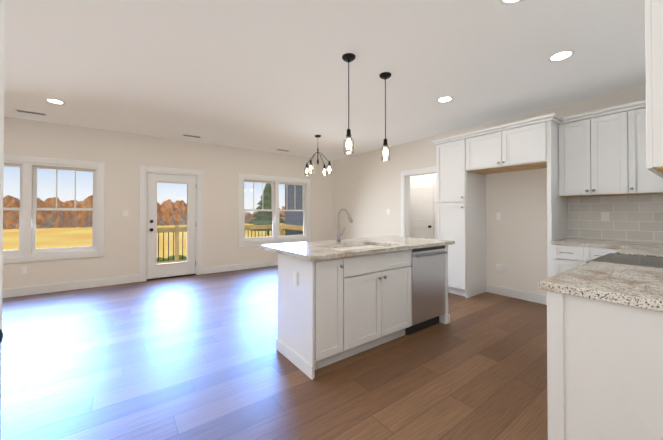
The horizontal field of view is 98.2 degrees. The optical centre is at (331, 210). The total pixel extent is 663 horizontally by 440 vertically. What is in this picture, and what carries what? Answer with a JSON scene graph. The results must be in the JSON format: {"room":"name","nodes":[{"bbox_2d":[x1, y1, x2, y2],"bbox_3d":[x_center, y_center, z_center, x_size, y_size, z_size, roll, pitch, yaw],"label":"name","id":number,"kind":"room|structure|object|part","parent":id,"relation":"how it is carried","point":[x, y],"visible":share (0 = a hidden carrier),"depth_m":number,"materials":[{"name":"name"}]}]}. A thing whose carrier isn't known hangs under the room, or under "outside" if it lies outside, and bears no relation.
{"room":"kitchen","nodes":[
{"label":"kitchen","id":0,"kind":"room"},
{"bbox_2d":[2,116,332,288],"bbox_3d":[-2.982,-0.034,5.909,7.700,2.750,0.150,0,-1,-37],"label":"wall","id":1,"kind":"structure","parent":0,"point":[123,156],"depth_m":5.34,"materials":[{"name":"beige paint"}]},
{"bbox_2d":[20,266,26,274],"bbox_3d":[-4.781,0.939,4.466,0.075,0.118,0.009,0,-1,-37],"label":"electrical outlet","id":2,"kind":"object","parent":1,"relation":"attached to","point":[23,270],"visible":1,"depth_m":4.46,"materials":[{"name":"white plastic"}]},
{"bbox_2d":[3,154,104,263],"bbox_3d":[-4.803,-0.015,4.546,1.910,1.656,0.168,0,-1,-37],"label":"window","id":3,"kind":"structure","parent":1,"relation":"in","point":[28,208],"depth_m":4.65,"materials":[{"name":"white"}]},
{"bbox_2d":[2,274,138,297],"bbox_3d":[-4.732,1.259,4.497,2.863,0.140,0.019,0,-1,-37],"label":"baseboard","id":4,"kind":"structure","parent":1,"relation":"attached to","point":[100,282],"depth_m":4.75,"materials":[{"name":"white wood"}]},
{"bbox_2d":[123,210,127,215],"bbox_3d":[-3.753,0.056,5.237,0.085,0.118,0.009,0,-1,-37],"label":"light switch","id":5,"kind":"object","parent":1,"relation":"attached to","point":[125,212],"visible":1,"depth_m":5.23,"materials":[{"name":"white plastic"}]},
{"bbox_2d":[139,165,202,281],"bbox_3d":[-3.185,0.254,5.744,1.100,2.172,0.168,0,-1,-37],"label":"door frame","id":6,"kind":"structure","parent":1,"relation":"attached to","point":[145,170],"depth_m":5.53,"materials":[{"name":"white wood"}]},
{"bbox_2d":[147,173,195,278],"bbox_3d":[-3.174,0.302,5.729,0.852,2.023,0.061,0,-1,-37],"label":"back door","id":7,"kind":"structure","parent":1,"relation":"in","point":[156,270],"depth_m":5.67,"materials":[{"name":"white wood"}]},
{"bbox_2d":[157,183,186,262],"bbox_3d":[-3.174,0.258,5.729,0.538,1.584,0.005,0,-1,-37],"label":"door glass","id":8,"kind":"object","parent":7,"relation":"attached to","point":[173,224],"depth_m":5.73,"materials":[{"name":"clear glass"}]},
{"bbox_2d":[147,273,195,280],"bbox_3d":[-3.190,1.329,5.742,0.860,0.022,0.150,0,-1,-37],"label":"trim","id":9,"kind":"structure","parent":1,"relation":"attached to","point":[170,277],"depth_m":5.68,"materials":[{"name":"brown metal"}]},
{"bbox_2d":[202,260,277,273],"bbox_3d":[-1.329,1.281,7.022,3.413,0.140,0.019,0,-1,-37],"label":"baseboard","id":10,"kind":"structure","parent":1,"relation":"attached to","point":[223,268],"depth_m":6.45,"materials":[{"name":"white wood"}]},
{"bbox_2d":[238,173,309,246],"bbox_3d":[-1.374,0.006,7.090,1.910,1.656,0.168,0,-1,-37],"label":"window","id":11,"kind":"structure","parent":1,"relation":"in","point":[275,209],"depth_m":7.03,"materials":[{"name":"white plastic"}]},
{"bbox_2d":[1,265,547,439],"bbox_3d":[-0.120,1.349,3.257,9.150,0.060,7.800,0,-1,-37],"label":"floor","id":12,"kind":"structure","parent":0,"point":[197,357],"depth_m":2.32,"materials":[{"name":"brown wood"}]},
{"bbox_2d":[0,0,4,439],"bbox_3d":[-1.258,0.040,1.056,0.065,2.520,0.019,0,-1,-43],"label":"door frame","id":13,"kind":"structure","parent":12,"relation":"on","point":[2,216],"depth_m":1.08,"materials":[{"name":"white wood"}]},
{"bbox_2d":[0,0,3,383],"bbox_3d":[-0.979,0.066,0.780,0.040,2.438,0.760,0,-1,-43],"label":"door","id":14,"kind":"structure","parent":13,"relation":"attached to","point":[1,75],"depth_m":1.05,"materials":[{"name":"white"}]},
{"bbox_2d":[0,329,2,342],"bbox_3d":[-0.755,0.265,0.530,0.192,0.062,0.097,0,-1,-37],"label":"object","id":15,"kind":"structure","parent":14,"relation":"attached to","point":[1,335],"depth_m":0.60,"materials":[{"name":"black metal"}]},
{"bbox_2d":[275,244,452,379],"bbox_3d":[0.439,0.858,3.022,1.906,0.922,0.680,0,-1,-37],"label":"kitchen island","id":16,"kind":"object","parent":12,"relation":"on","point":[339,299],"depth_m":2.57,"materials":[{"name":"painted wood"},{"name":"granite"},{"name":"nickel"}]},
{"bbox_2d":[261,236,454,263],"bbox_3d":[0.362,0.378,3.137,1.990,0.040,0.948,0,-1,-37],"label":"island countertop","id":17,"kind":"structure","parent":16,"relation":"on","point":[313,250],"depth_m":2.88,"materials":[{"name":"beige stone"}]},
{"bbox_2d":[333,208,352,243],"bbox_3d":[0.160,0.169,3.066,0.119,0.376,0.258,0,-1,-37],"label":"faucet","id":18,"kind":"object","parent":17,"relation":"on","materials":[{"name":"silver metal"}]},
{"bbox_2d":[341,244,380,247],"bbox_3d":[0.264,0.496,2.890,0.804,0.224,0.464,0,-1,-37],"label":"sink","id":19,"kind":"object","parent":17,"relation":"in","point":[342,245],"depth_m":3.13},
{"bbox_2d":[406,245,446,334],"bbox_3d":[0.915,0.862,3.348,0.595,0.915,0.636,0,-1,-37],"label":"dishwasher","id":20,"kind":"object","parent":16,"relation":"in","point":[428,263],"depth_m":3.13,"materials":[{"name":"grey metal"}]},
{"bbox_2d":[432,101,639,297],"bbox_3d":[2.522,0.082,3.540,1.369,2.482,2.976,0,-1,-37],"label":"tall cabinet","id":21,"kind":"object","parent":12,"relation":"on","point":[601,136],"depth_m":3.63,"materials":[{"name":"white wood"}]},
{"bbox_2d":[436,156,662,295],"bbox_3d":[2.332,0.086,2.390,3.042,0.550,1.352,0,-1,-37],"label":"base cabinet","id":22,"kind":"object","parent":12,"relation":"on","point":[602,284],"depth_m":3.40,"materials":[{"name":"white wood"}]},
{"bbox_2d":[547,292,662,439],"bbox_3d":[1.444,0.839,1.307,0.513,0.930,0.684,0,-1,-37],"label":"base cabinet","id":23,"kind":"object","parent":12,"relation":"on","point":[605,361],"depth_m":1.25,"materials":[{"name":"white wood"}]},
{"bbox_2d":[538,280,662,311],"bbox_3d":[1.930,0.375,1.691,1.777,0.040,0.712,0,-1,-37],"label":"countertop","id":24,"kind":"structure","parent":23,"relation":"on","point":[585,291],"depth_m":1.24,"materials":[{"name":"beige stone"}]},
{"bbox_2d":[586,253,662,267],"bbox_3d":[2.337,0.375,1.994,0.764,0.015,0.712,0,-1,-37],"label":"range","id":25,"kind":"object","parent":24,"relation":"in","point":[646,260],"depth_m":2.14,"materials":[{"name":"black glass"}]},
{"bbox_2d":[4,0,645,160],"bbox_3d":[-0.120,-1.481,3.282,9.150,0.100,7.800,0,-1,-37],"label":"ceiling","id":26,"kind":"structure","parent":0,"point":[266,75],"depth_m":2.85,"materials":[{"name":"white paint"}]},
{"bbox_2d":[14,109,47,115],"bbox_3d":[-4.365,-1.420,4.178,0.330,0.008,0.120,0,-1,-37],"label":"ceiling vent","id":27,"kind":"object","parent":26,"relation":"in","point":[30,112],"depth_m":4.17,"materials":[{"name":"grey metal"}]},
{"bbox_3d":[-4.365,-1.421,4.178,0.330,0.006,0.120,0,-1,-37],"label":"air vent frame","id":28,"kind":"part","parent":27,"relation":"part of","materials":[{"name":"white metal"}]},
{"bbox_2d":[44,98,65,104],"bbox_3d":[-3.631,-1.425,3.776,0.204,0.004,0.204,0,-1,-37],"label":"recessed light","id":29,"kind":"object","parent":26,"relation":"in","point":[55,101],"depth_m":3.77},
{"bbox_2d":[304,135,331,175],"bbox_3d":[-0.259,-1.044,5.454,0.453,0.738,0.453,0,-1,-17],"label":"chandelier","id":30,"kind":"object","parent":26,"relation":"hanging from","point":[324,170],"visible":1,"depth_m":5.43,"materials":[{"name":"black metal"}]},
{"bbox_3d":[-0.378,-0.760,5.231,0.100,0.168,0.100,0,-1,-37],"label":"lamp shade","id":31,"kind":"part","parent":30,"relation":"part of","materials":[{"name":"clear glass"}]},
{"bbox_3d":[-0.039,-0.760,5.332,0.100,0.168,0.100,0,-1,-37],"label":"lamp shade","id":32,"kind":"part","parent":30,"relation":"part of","materials":[{"name":"clear glass"}]},
{"bbox_2d":[342,53,355,154],"bbox_3d":[0.161,-0.982,2.689,0.128,0.908,0.128,0,-1,-37],"label":"pendant light","id":33,"kind":"object","parent":26,"relation":"hanging from","point":[348,57],"visible":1,"depth_m":2.67,"materials":[{"name":"glass"}]},
{"bbox_3d":[0.161,-0.612,2.686,0.100,0.168,0.100,0,-1,-37],"label":"lamp shade","id":34,"kind":"part","parent":33,"relation":"part of","materials":[{"name":"clear glass"}]},
{"bbox_2d":[346,129,351,139],"bbox_3d":[0.161,-0.709,2.687,0.054,0.095,0.054,0,-1,-37],"label":"socket","id":35,"kind":"object","parent":33,"relation":"attached to","point":[348,136],"depth_m":2.67,"materials":[{"name":"black metal"}]},
{"bbox_2d":[379,72,390,160],"bbox_3d":[0.571,-0.979,3.043,0.128,0.908,0.128,0,-1,-37],"label":"pendant light","id":36,"kind":"object","parent":26,"relation":"hanging from","point":[385,76],"visible":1,"depth_m":3.02,"materials":[{"name":"glass"}]},
{"bbox_3d":[0.571,-0.609,3.040,0.100,0.168,0.100,0,-1,-37],"label":"lamp shade","id":37,"kind":"part","parent":36,"relation":"part of","materials":[{"name":"clear glass"}]},
{"bbox_2d":[436,96,452,102],"bbox_3d":[1.462,-1.426,3.708,0.204,0.004,0.204,0,-1,-37],"label":"recessed light","id":38,"kind":"object","parent":26,"relation":"in","point":[444,99],"depth_m":3.70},
{"bbox_2d":[499,0,522,4],"bbox_3d":[1.233,-1.441,1.919,0.204,0.004,0.204,0,-1,-37],"label":"recessed light","id":39,"kind":"object","parent":26,"relation":"in","point":[502,2],"visible":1,"depth_m":1.99,"materials":[{"name":"white plastic"}]},
{"bbox_2d":[547,50,574,61],"bbox_3d":[2.139,-1.434,2.679,0.204,0.004,0.204,0,-1,-37],"label":"recessed light","id":40,"kind":"object","parent":26,"relation":"in","point":[560,56],"depth_m":2.67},
{"bbox_2d":[410,173,435,182],"bbox_3d":[2.358,-0.026,6.852,0.100,2.750,3.300,0,-1,-37],"label":"wall","id":41,"kind":"structure","parent":0,"point":[425,175],"depth_m":6.96,"materials":[{"name":"beige paint"}]},
{"bbox_2d":[410,180,433,238],"bbox_3d":[2.106,0.326,7.004,0.116,2.030,0.810,0,-1,-37],"label":"hall door","id":42,"kind":"structure","parent":41,"relation":"in","point":[421,209],"depth_m":6.95,"materials":[{"name":"white wood"}]},
{"bbox_2d":[410,176,435,238],"bbox_3d":[2.144,0.280,7.032,0.020,2.142,0.990,0,-1,-37],"label":"door frame","id":43,"kind":"structure","parent":41,"relation":"attached to","point":[433,178],"depth_m":6.70,"materials":[{"name":"white wood"}]},
{"bbox_2d":[333,85,645,294],"bbox_3d":[2.374,-0.041,5.027,0.150,2.750,7.650,0,-1,-37],"label":"wall","id":44,"kind":"structure","parent":0,"point":[366,190],"depth_m":4.60,"materials":[{"name":"beige paint"}]},
{"bbox_2d":[401,166,435,236],"bbox_3d":[1.831,0.254,5.742,0.170,2.172,0.990,0,-1,-37],"label":"door frame","id":45,"kind":"structure","parent":44,"relation":"attached to","point":[405,202],"depth_m":6.03,"materials":[{"name":"white wood"}]},
{"bbox_2d":[496,213,501,219],"bbox_3d":[2.641,0.100,4.532,0.009,0.118,0.075,0,-1,-37],"label":"outlet","id":46,"kind":"object","parent":44,"relation":"attached to","point":[498,216],"visible":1,"depth_m":4.53,"materials":[{"name":"white plastic"}]},
{"bbox_2d":[496,264,504,272],"bbox_3d":[2.653,0.919,4.509,0.009,0.130,0.130,0,-1,-37],"label":"outlet box","id":47,"kind":"object","parent":44,"relation":"attached to","point":[500,268],"visible":1,"depth_m":4.51,"materials":[{"name":"white plastic"}]},
{"bbox_2d":[486,283,546,304],"bbox_3d":[2.821,1.257,4.274,0.019,0.140,1.005,0,-1,-37],"label":"baseboard","id":48,"kind":"structure","parent":44,"relation":"attached to","point":[491,288],"depth_m":4.31,"materials":[{"name":"white wood"}]},
{"bbox_2d":[567,194,662,242],"bbox_3d":[2.332,0.086,2.391,3.042,0.550,1.352,0,-1,-37],"label":"backsplash","id":49,"kind":"structure","parent":44,"relation":"attached to","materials":[{"name":"tile"}]},
{"bbox_2d":[601,212,608,220],"bbox_3d":[3.365,0.081,3.532,0.009,0.118,0.075,0,-1,-37],"label":"outlet","id":50,"kind":"object","parent":49,"relation":"attached to","point":[604,216],"visible":1,"depth_m":3.53,"materials":[{"name":"white plastic"}]},
{"bbox_2d":[640,0,662,159],"bbox_3d":[1.713,-0.688,1.311,0.354,0.980,0.345,0,-1,-37],"label":"upper cabinet","id":51,"kind":"object","parent":0,"relation":"attached to","point":[651,109],"depth_m":1.32,"materials":[{"name":"white wood"}]},
{"label":"outside","id":52,"kind":"structure","parent":0,"visible":0},
{"bbox_2d":[3,224,284,257],"bbox_3d":[-96.996,3.874,181.065,460.000,0.060,393.240,0,-1,-37],"label":"ground","id":53,"kind":"structure","parent":52,"point":[45,240],"depth_m":25.33,"materials":[{"name":"yellow plant"}]},
{"bbox_2d":[3,195,284,228],"bbox_3d":[-29.946,-0.439,58.659,241.996,6.466,16.918,0,-1,-37],"label":"trees","id":54,"kind":"object","parent":53,"relation":"on","point":[87,202],"depth_m":43.69,"materials":[{"name":"orange plant"}]},
{"bbox_2d":[157,255,186,261],"bbox_3d":[-4.965,2.118,8.964,4.823,1.320,2.950,0,-1,-37],"label":"shrubs","id":55,"kind":"object","parent":53,"relation":"on","point":[170,258],"depth_m":9.64,"materials":[{"name":"green plant"}]},
{"bbox_2d":[157,223,302,263],"bbox_3d":[-2.906,1.378,7.221,4.600,1.950,1.863,0,-1,-37],"label":"railing","id":56,"kind":"object","parent":53,"relation":"on","point":[183,229],"depth_m":7.49,"materials":[{"name":"yellow wood"}]},
{"bbox_2d":[248,183,284,235],"bbox_3d":[-8.452,-0.250,28.532,8.227,5.570,6.800,0,-1,-37],"label":"pine tree","id":57,"kind":"object","parent":53,"relation":"on","point":[267,205],"depth_m":27.76,"materials":[{"name":"green plant"}]},
{"bbox_2d":[285,185,302,235],"bbox_3d":[0.296,-0.877,9.570,3.180,6.500,1.788,0,-1,-37],"label":"wing","id":58,"kind":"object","parent":53,"relation":"on","point":[292,191],"depth_m":8.87}
]}

